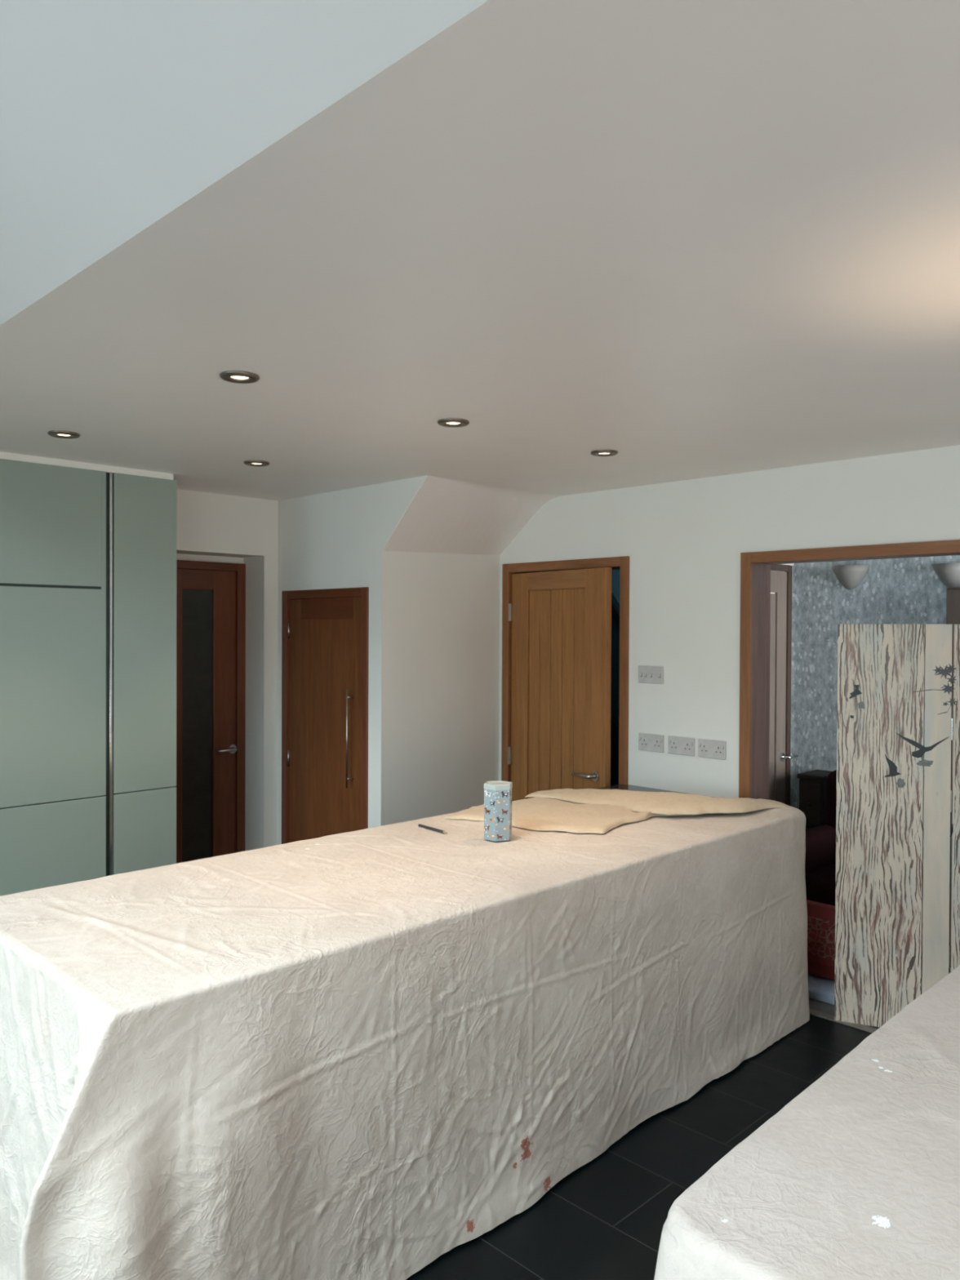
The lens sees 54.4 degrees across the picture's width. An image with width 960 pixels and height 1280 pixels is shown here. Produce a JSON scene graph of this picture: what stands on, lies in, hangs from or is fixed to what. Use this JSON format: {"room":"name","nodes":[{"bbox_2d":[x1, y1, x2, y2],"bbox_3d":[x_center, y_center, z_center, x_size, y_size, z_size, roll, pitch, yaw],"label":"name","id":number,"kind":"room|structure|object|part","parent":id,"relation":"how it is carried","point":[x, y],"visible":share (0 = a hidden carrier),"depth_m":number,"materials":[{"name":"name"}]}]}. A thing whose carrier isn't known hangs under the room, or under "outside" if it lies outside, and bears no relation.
{"room":"kitchen","nodes":[
{"label":"kitchen","id":0,"kind":"room"},
{"bbox_2d":[176,488,277,850],"bbox_3d":[-3.177,-0.316,3.484,5.620,3.925,0.292,0,1,-45],"label":"wall","id":1,"kind":"structure","parent":0,"point":[212,527],"depth_m":5.27,"materials":[{"name":"white paint"}]},
{"bbox_2d":[173,560,245,863],"bbox_3d":[-1.692,0.600,5.093,0.897,2.072,0.131,0,1,-45],"label":"door","id":2,"kind":"structure","parent":1,"relation":"in","point":[211,597],"depth_m":5.26,"materials":[{"name":"red wood"}]},
{"bbox_3d":[-1.584,0.580,5.214,0.196,1.730,0.015,0,1,-45],"label":"pane","id":3,"kind":"part","parent":2,"relation":"part of","materials":[{"name":"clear glass"}]},
{"bbox_3d":[-1.436,0.625,5.292,0.125,0.020,0.051,0,1,-45],"label":"lever","id":4,"kind":"part","parent":2,"relation":"part of","materials":[{"name":"metal"}]},
{"bbox_3d":[-1.417,0.625,5.347,0.052,0.052,0.009,0,1,-45],"label":"handle","id":5,"kind":"part","parent":2,"relation":"part of","materials":[{"name":"metal"}]},
{"bbox_2d":[0,0,488,324],"bbox_3d":[-0.983,-1.426,-0.319,3.370,1.400,8.168,0,1,-45],"label":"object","id":6,"kind":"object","parent":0,"point":[115,115],"depth_m":1.42,"materials":[{"name":"white paint"}]},
{"bbox_2d":[277,475,425,844],"bbox_3d":[-0.668,0.420,4.888,0.091,2.445,1.278,0,1,-45],"label":"wall","id":7,"kind":"structure","parent":0,"point":[337,539],"depth_m":4.83,"materials":[{"name":"white paint"}]},
{"bbox_2d":[281,586,368,844],"bbox_3d":[-0.829,0.685,5.002,0.100,1.912,0.767,0,1,-45],"label":"door","id":8,"kind":"structure","parent":7,"relation":"in","point":[325,633],"depth_m":5.00,"materials":[{"name":"red wood"}]},
{"bbox_3d":[-0.820,-0.166,4.980,0.002,0.110,0.465,0,1,-45],"label":"veneer panel","id":9,"kind":"part","parent":8,"relation":"part of","materials":[{"name":"brown wood"}]},
{"bbox_3d":[-0.682,0.504,4.789,0.009,0.510,0.009,0,1,-45],"label":"bar handle","id":10,"kind":"part","parent":8,"relation":"part of","materials":[{"name":"metal"}]},
{"bbox_2d":[381,551,500,826],"bbox_3d":[-0.224,0.493,5.053,0.096,2.300,0.964,1,1,39],"label":"wall","id":11,"kind":"structure","parent":0,"point":[440,625],"depth_m":4.97,"materials":[{"name":"white paint"}]},
{"bbox_2d":[382,475,562,555],"bbox_3d":[-0.054,-0.621,4.875,0.949,0.357,0.473,0,1,-45],"label":"ceiling","id":12,"kind":"structure","parent":0,"point":[443,515],"depth_m":4.83,"materials":[{"name":"white paint"}]},
{"bbox_2d":[0,0,959,501],"bbox_3d":[1.309,-0.801,1.975,3.110,0.120,8.168,0,1,-45],"label":"ceiling","id":13,"kind":"structure","parent":0,"point":[682,239],"depth_m":1.91,"materials":[{"name":"white paint"}]},
{"bbox_2d":[47,430,79,439],"bbox_3d":[-1.554,-0.766,3.488,0.111,0.010,0.111,0,1,-45],"label":"recessed light","id":14,"kind":"object","parent":13,"relation":"in","point":[55,433],"visible":1,"depth_m":3.47,"materials":[{"name":"silver metal"}]},
{"bbox_2d":[219,370,259,383],"bbox_3d":[-0.689,-0.753,2.679,0.111,0.010,0.111,0,1,-45],"label":"recessed light","id":15,"kind":"object","parent":13,"relation":"in","point":[233,376],"visible":1,"depth_m":2.66,"materials":[{"name":"silver metal"}]},
{"bbox_2d":[243,460,269,466],"bbox_3d":[-0.974,-0.770,4.074,0.111,0.010,0.111,0,1,-45],"label":"recessed light","id":16,"kind":"object","parent":13,"relation":"in","point":[251,463],"visible":1,"depth_m":4.04,"materials":[{"name":"silver metal"}]},
{"bbox_2d":[437,417,469,427],"bbox_3d":[-0.093,-0.757,3.257,0.111,0.010,0.111,0,1,-45],"label":"recessed light","id":17,"kind":"object","parent":13,"relation":"in","point":[448,422],"visible":1,"depth_m":3.24,"materials":[{"name":"silver metal"}]},
{"bbox_2d":[590,449,617,456],"bbox_3d":[0.506,-0.760,3.800,0.111,0.010,0.111,0,1,-45],"label":"recessed light","id":18,"kind":"object","parent":13,"relation":"in","point":[597,452],"visible":1,"depth_m":3.78,"materials":[{"name":"silver metal"}]},
{"bbox_2d":[611,569,619,604],"bbox_3d":[0.824,0.422,6.277,0.055,2.425,2.280,0,1,-45],"label":"wall","id":19,"kind":"structure","parent":0,"point":[615,573],"depth_m":6.16,"materials":[{"name":"teal paint"}]},
{"bbox_2d":[406,967,950,1279],"bbox_3d":[0.489,1.711,1.503,8.000,0.050,8.600,0,1,-45],"label":"floor","id":20,"kind":"structure","parent":0,"point":[605,1220],"depth_m":2.88,"materials":[{"name":"black tile"}]},
{"bbox_2d":[0,458,106,896],"bbox_3d":[-2.249,0.449,3.904,1.200,2.395,0.436,0,1,-45],"label":"tall cabinet","id":21,"kind":"object","parent":20,"relation":"on","point":[53,517],"visible":0.88,"depth_m":4.00,"materials":[{"name":"teal paint"}]},
{"bbox_3d":[-2.106,1.125,3.764,1.200,0.848,0.021,0,1,-45],"label":"door","id":22,"kind":"part","parent":21,"relation":"part of","materials":[{"name":"teal paint"}]},
{"bbox_3d":[-2.102,0.237,3.755,1.200,0.919,0.021,0,1,-45],"label":"door","id":23,"kind":"part","parent":21,"relation":"part of","materials":[{"name":"teal paint"}]},
{"bbox_3d":[-2.099,-0.484,3.747,1.200,0.524,0.021,0,1,-45],"label":"door","id":24,"kind":"part","parent":21,"relation":"part of","materials":[{"name":"teal paint"}]},
{"bbox_2d":[0,451,173,479],"bbox_3d":[-1.989,-0.764,3.861,1.520,0.032,0.026,0,1,-45],"label":"strip","id":25,"kind":"object","parent":21,"relation":"attached to","point":[5,455],"visible":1,"depth_m":4.09,"materials":[{"name":"white paint"}]},
{"bbox_2d":[103,472,112,875],"bbox_3d":[-1.682,0.448,4.211,0.034,2.395,0.070,0,1,-45],"label":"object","id":26,"kind":"object","parent":21,"relation":"attached to","point":[108,795],"visible":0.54,"depth_m":4.19,"materials":[{"name":"silver metal"}]},
{"bbox_2d":[112,472,177,875],"bbox_3d":[-1.692,0.446,4.459,0.300,2.395,0.436,0,1,-45],"label":"tall cabinet","id":27,"kind":"object","parent":20,"relation":"on","point":[144,508],"visible":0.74,"depth_m":4.29,"materials":[{"name":"teal paint"}]},
{"bbox_3d":[-1.549,1.121,4.320,0.300,0.850,0.021,0,1,-45],"label":"door","id":28,"kind":"part","parent":27,"relation":"part of","materials":[{"name":"teal paint"}]},
{"bbox_2d":[610,592,619,785],"bbox_3d":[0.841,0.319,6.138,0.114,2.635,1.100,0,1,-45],"label":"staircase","id":29,"kind":"structure","parent":20,"relation":"on","point":[615,681],"depth_m":6.08,"materials":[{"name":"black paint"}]},
{"bbox_3d":[0.870,-0.199,6.088,0.030,1.343,1.000,0,1,-45],"label":"handrail","id":30,"kind":"part","parent":29,"relation":"part of","materials":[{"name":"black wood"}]},
{"bbox_2d":[542,784,804,831],"bbox_3d":[-0.012,1.205,3.344,3.064,0.917,0.997,0,1,-45],"label":"kitchen island","id":31,"kind":"object","parent":20,"relation":"on","point":[624,787],"visible":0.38,"depth_m":4.62,"materials":[{"name":"stone"}]},
{"bbox_2d":[0,788,809,1279],"bbox_3d":[-0.064,1.163,3.293,3.340,0.987,1.189,0,1,-45],"label":"sheet","id":32,"kind":"object","parent":31,"relation":"on","point":[365,1054],"visible":0.98,"depth_m":2.48,"materials":[{"name":"fabric"}]},
{"bbox_2d":[417,823,447,833],"bbox_3d":[-0.181,0.727,3.590,0.011,0.010,0.181,0,1,-40],"label":"pencil","id":33,"kind":"object","parent":32,"relation":"on","point":[419,824],"visible":1,"depth_m":3.59,"materials":[{"name":"paint"}]},
{"bbox_2d":[484,780,512,841],"bbox_3d":[0.067,0.629,3.444,0.102,0.205,0.112,0,1,-45],"label":"tin","id":34,"kind":"object","parent":32,"relation":"on","point":[498,793],"visible":1,"depth_m":3.40,"materials":[{"name":"blue paint"}]},
{"bbox_2d":[484,807,490,814],"bbox_3d":[0.028,0.624,3.414,0.030,0.024,0.001,1,1,41],"label":"print","id":35,"kind":"object","parent":34,"relation":"attached to","point":[486,810],"depth_m":3.41},
{"bbox_2d":[488,831,495,839],"bbox_3d":[0.044,0.711,3.400,0.030,0.024,0.001,1,1,41],"label":"print","id":36,"kind":"object","parent":34,"relation":"attached to","point":[491,834],"depth_m":3.40},
{"bbox_3d":[0.067,0.536,3.442,0.102,0.020,0.112,0,1,-45],"label":"lid","id":37,"kind":"part","parent":34,"relation":"part of","materials":[{"name":"metal"}]},
{"bbox_2d":[496,817,503,822],"bbox_3d":[0.073,0.652,3.396,0.029,0.023,0.001,0,1,-19],"label":"print","id":38,"kind":"object","parent":34,"relation":"attached to","point":[499,820],"depth_m":3.40},
{"bbox_2d":[501,808,507,814],"bbox_3d":[0.090,0.624,3.401,0.027,0.021,0.001,0,1,-19],"label":"print","id":39,"kind":"object","parent":34,"relation":"attached to","point":[504,811],"depth_m":3.40},
{"bbox_2d":[501,791,508,797],"bbox_3d":[0.090,0.560,3.400,0.030,0.024,0.001,0,1,-19],"label":"print","id":40,"kind":"object","parent":34,"relation":"on","point":[504,793],"depth_m":3.40},
{"bbox_2d":[502,825,509,831],"bbox_3d":[0.093,0.686,3.403,0.028,0.023,0.001,0,1,-19],"label":"print","id":41,"kind":"object","parent":34,"relation":"attached to","point":[504,828],"depth_m":3.40},
{"bbox_2d":[797,769,831,830],"bbox_3d":[1.945,1.192,5.370,0.275,0.855,0.155,0,1,-45],"label":"side table","id":42,"kind":"object","parent":20,"relation":"on","point":[811,783],"visible":0.29,"depth_m":5.28,"materials":[{"name":"black wood"}]},
{"bbox_3d":[1.855,0.930,5.277,0.020,0.023,0.024,0,1,-45],"label":"knob","id":43,"kind":"part","parent":42,"relation":"part of","materials":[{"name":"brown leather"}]},
{"bbox_3d":[1.868,0.930,5.289,0.015,0.240,0.125,0,1,-45],"label":"drawer","id":44,"kind":"part","parent":42,"relation":"part of","materials":[{"name":"black wood"}]},
{"bbox_2d":[804,769,836,905],"bbox_3d":[1.940,1.186,4.832,0.680,0.940,0.580,0,1,-45],"label":"armchair","id":45,"kind":"object","parent":20,"relation":"on","point":[820,840],"visible":0.1,"depth_m":4.89,"materials":[{"name":"red fabric"}]},
{"bbox_3d":[1.890,1.356,4.785,0.500,0.320,0.360,0,1,-45],"label":"seat","id":46,"kind":"part","parent":45,"relation":"part of","materials":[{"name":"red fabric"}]},
{"bbox_3d":[1.738,1.274,4.950,0.560,0.520,0.130,0,1,-45],"label":"armrest","id":47,"kind":"part","parent":45,"relation":"part of","materials":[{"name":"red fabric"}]},
{"bbox_3d":[2.125,1.125,5.001,0.180,0.820,0.540,0,1,-45],"label":"backrest","id":48,"kind":"part","parent":45,"relation":"part of","materials":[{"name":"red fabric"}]},
{"bbox_2d":[807,973,834,1004],"bbox_3d":[1.609,1.626,4.445,0.296,0.065,0.306,0,1,-45],"label":"bundle","id":49,"kind":"object","parent":20,"relation":"on","point":[820,988],"visible":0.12,"depth_m":4.32,"materials":[{"name":"fabric"}]},
{"bbox_2d":[806,899,835,980],"bbox_3d":[1.612,1.423,4.484,0.160,0.330,0.328,0,1,-45],"label":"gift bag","id":50,"kind":"object","parent":49,"relation":"on","point":[820,916],"visible":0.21,"depth_m":4.40,"materials":[{"name":"red paper"}]},
{"bbox_2d":[808,1008,877,1033],"bbox_3d":[1.873,1.664,3.770,0.050,0.006,1.620,0,1,-45],"label":"threshold strip","id":51,"kind":"object","parent":20,"relation":"on","point":[864,1028],"depth_m":4.05,"materials":[{"name":"grey metal"}]},
{"bbox_2d":[834,623,959,1026],"bbox_3d":[1.972,0.798,3.911,0.899,1.728,0.044,0,1,19],"label":"folding screen","id":52,"kind":"object","parent":20,"relation":"on","point":[895,727],"visible":0.91,"depth_m":3.97,"materials":[{"name":"paint"}]},
{"bbox_2d":[848,684,862,698],"bbox_3d":[1.619,0.223,4.026,0.054,0.061,0.001,1,1,22],"label":"print","id":53,"kind":"object","parent":52,"relation":"attached to","point":[855,691],"depth_m":4.03},
{"bbox_2d":[857,701,865,709],"bbox_3d":[1.641,0.281,4.018,0.030,0.035,0.001,1,1,22],"label":"print","id":54,"kind":"object","parent":52,"relation":"attached to","point":[861,704],"depth_m":4.02},
{"bbox_2d":[884,753,900,777],"bbox_3d":[1.756,0.535,3.974,0.068,0.101,0.001,1,1,22],"label":"print","id":55,"kind":"object","parent":52,"relation":"attached to","point":[893,768],"depth_m":3.97},
{"bbox_2d":[895,777,905,787],"bbox_3d":[1.785,0.607,3.963,0.038,0.043,0.001,1,1,22],"label":"print","id":56,"kind":"object","parent":52,"relation":"attached to","point":[900,783],"depth_m":3.96},
{"bbox_2d":[895,732,949,757],"bbox_3d":[1.860,0.445,3.931,0.210,0.106,0.002,1,1,22],"label":"print","id":57,"kind":"object","parent":52,"relation":"attached to","point":[919,753],"depth_m":3.93},
{"bbox_2d":[916,759,933,766],"bbox_3d":[1.871,0.517,3.928,0.064,0.030,0.001,1,1,22],"label":"print","id":58,"kind":"object","parent":52,"relation":"attached to","point":[924,762],"depth_m":3.93},
{"bbox_2d":[912,662,958,714],"bbox_3d":[1.907,0.204,3.910,0.172,0.217,0.001,1,1,22],"label":"print","id":59,"kind":"object","parent":52,"relation":"attached to","point":[932,690],"depth_m":3.91},
{"bbox_2d":[950,823,953,836],"bbox_3d":[1.965,0.794,3.893,0.013,0.054,0.001,1,1,22],"label":"print","id":60,"kind":"object","parent":52,"relation":"attached to","point":[952,830],"depth_m":3.89},
{"bbox_3d":[2.185,0.800,3.837,0.447,1.728,0.022,0,1,17],"label":"screen panel","id":61,"kind":"part","parent":52,"relation":"part of","materials":[{"name":"paint"}]},
{"bbox_2d":[946,587,959,956],"bbox_3d":[2.621,0.695,4.784,0.130,1.930,0.422,0,1,-45],"label":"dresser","id":62,"kind":"object","parent":20,"relation":"on","point":[953,606],"visible":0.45,"depth_m":4.86,"materials":[{"name":"wood"}]},
{"bbox_3d":[1.334,1.312,1.879,1.870,0.747,0.850,0,1,-45],"label":"dining table","id":63,"kind":"object","parent":20,"relation":"on","visible":0},
{"bbox_2d":[653,964,959,1279],"bbox_3d":[1.249,1.297,1.851,2.172,0.737,1.056,0,1,-45],"label":"sheet","id":64,"kind":"object","parent":63,"relation":"on","point":[857,1176],"visible":1,"depth_m":1.61,"materials":[{"name":"fabric"}]},
{"bbox_2d":[498,444,959,798],"bbox_3d":[2.316,0.402,3.303,0.180,2.545,8.600,0,1,-45],"label":"wall","id":65,"kind":"structure","parent":0,"point":[684,541],"depth_m":4.42,"materials":[{"name":"white paint"}]},
{"bbox_2d":[501,555,629,801],"bbox_3d":[0.453,0.608,5.066,0.332,2.076,0.879,0,1,-45],"label":"door","id":66,"kind":"structure","parent":65,"relation":"in","point":[557,615],"depth_m":5.00,"materials":[{"name":"brown wood"}]},
{"bbox_3d":[0.417,0.586,5.039,0.024,1.720,0.465,0,1,-36],"label":"panel","id":67,"kind":"part","parent":66,"relation":"part of","materials":[{"name":"brown wood"}]},
{"bbox_3d":[0.526,0.695,4.794,0.051,0.020,0.146,0,1,-45],"label":"lever","id":68,"kind":"part","parent":66,"relation":"part of","materials":[{"name":"metal"}]},
{"bbox_3d":[0.588,0.695,4.767,0.009,0.052,0.052,0,1,-36],"label":"handle","id":69,"kind":"part","parent":66,"relation":"part of","materials":[{"name":"metal"}]},
{"bbox_2d":[638,733,663,752],"bbox_3d":[0.849,0.510,4.638,0.014,0.086,0.146,0,1,-45],"label":"double socket","id":70,"kind":"object","parent":65,"relation":"attached to","point":[646,742],"visible":1,"depth_m":4.63,"materials":[{"name":"white plastic"}]},
{"bbox_2d":[638,665,663,684],"bbox_3d":[0.847,0.173,4.638,0.014,0.086,0.146,0,1,-45],"label":"switch plate","id":71,"kind":"object","parent":65,"relation":"attached to","point":[646,674],"visible":1,"depth_m":4.63,"materials":[{"name":"white plastic"}]},
{"bbox_2d":[667,735,694,755],"bbox_3d":[0.972,0.512,4.515,0.014,0.086,0.146,0,1,-45],"label":"double socket","id":72,"kind":"object","parent":65,"relation":"attached to","point":[676,744],"visible":1,"depth_m":4.51,"materials":[{"name":"white plastic"}]},
{"bbox_2d":[697,738,726,759],"bbox_3d":[1.090,0.514,4.396,0.014,0.086,0.146,0,1,-45],"label":"double socket","id":73,"kind":"object","parent":65,"relation":"attached to","point":[710,748],"visible":1,"depth_m":4.39,"materials":[{"name":"white plastic"}]},
{"bbox_2d":[738,539,959,799],"bbox_3d":[1.855,0.638,3.759,0.198,2.058,1.692,0,1,-45],"label":"door frame","id":74,"kind":"structure","parent":65,"relation":"attached to","point":[755,566],"depth_m":4.27,"materials":[{"name":"brown wood"}]},
{"bbox_2d":[790,555,959,808],"bbox_3d":[3.272,0.455,4.313,0.120,2.425,3.880,0,1,-45],"label":"wall","id":75,"kind":"structure","parent":0,"point":[905,590],"depth_m":5.46,"materials":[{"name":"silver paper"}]},
{"bbox_2d":[831,564,870,589],"bbox_3d":[2.092,-0.356,5.327,0.108,0.135,0.216,0,1,-45],"label":"wall light","id":76,"kind":"object","parent":75,"relation":"attached to","point":[850,576],"visible":1,"depth_m":5.30,"materials":[{"name":"glass"}]},
{"bbox_2d":[931,562,959,587],"bbox_3d":[2.484,-0.335,4.934,0.108,0.135,0.216,0,1,-45],"label":"wall light","id":77,"kind":"object","parent":75,"relation":"attached to","point":[948,574],"visible":0.9,"depth_m":4.92,"materials":[{"name":"glass"}]},
{"bbox_3d":[1.455,0.436,5.258,1.360,2.425,0.056,0,1,-45],"label":"wall","id":78,"kind":"structure","parent":0,"visible":0},
{"bbox_2d":[768,564,798,805],"bbox_3d":[1.572,0.604,5.287,0.845,2.090,0.072,0,1,-45],"label":"door","id":79,"kind":"structure","parent":78,"relation":"in","point":[780,628],"depth_m":5.51,"materials":[{"name":"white wood"}]},
{"bbox_3d":[1.789,0.692,5.526,0.052,0.052,0.009,0,1,-45],"label":"handle","id":80,"kind":"part","parent":79,"relation":"part of","materials":[{"name":"silver metal"}]},
{"bbox_3d":[1.839,0.693,5.540,0.110,0.020,0.051,0,1,-45],"label":"lever","id":81,"kind":"part","parent":79,"relation":"part of","materials":[{"name":"silver metal"}]},
{"bbox_2d":[778,563,793,565],"bbox_3d":[1.564,-0.455,5.292,0.850,0.023,0.029,0,1,-45],"label":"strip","id":82,"kind":"object","parent":78,"relation":"attached to","point":[788,564],"visible":0.21,"depth_m":5.55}
]}

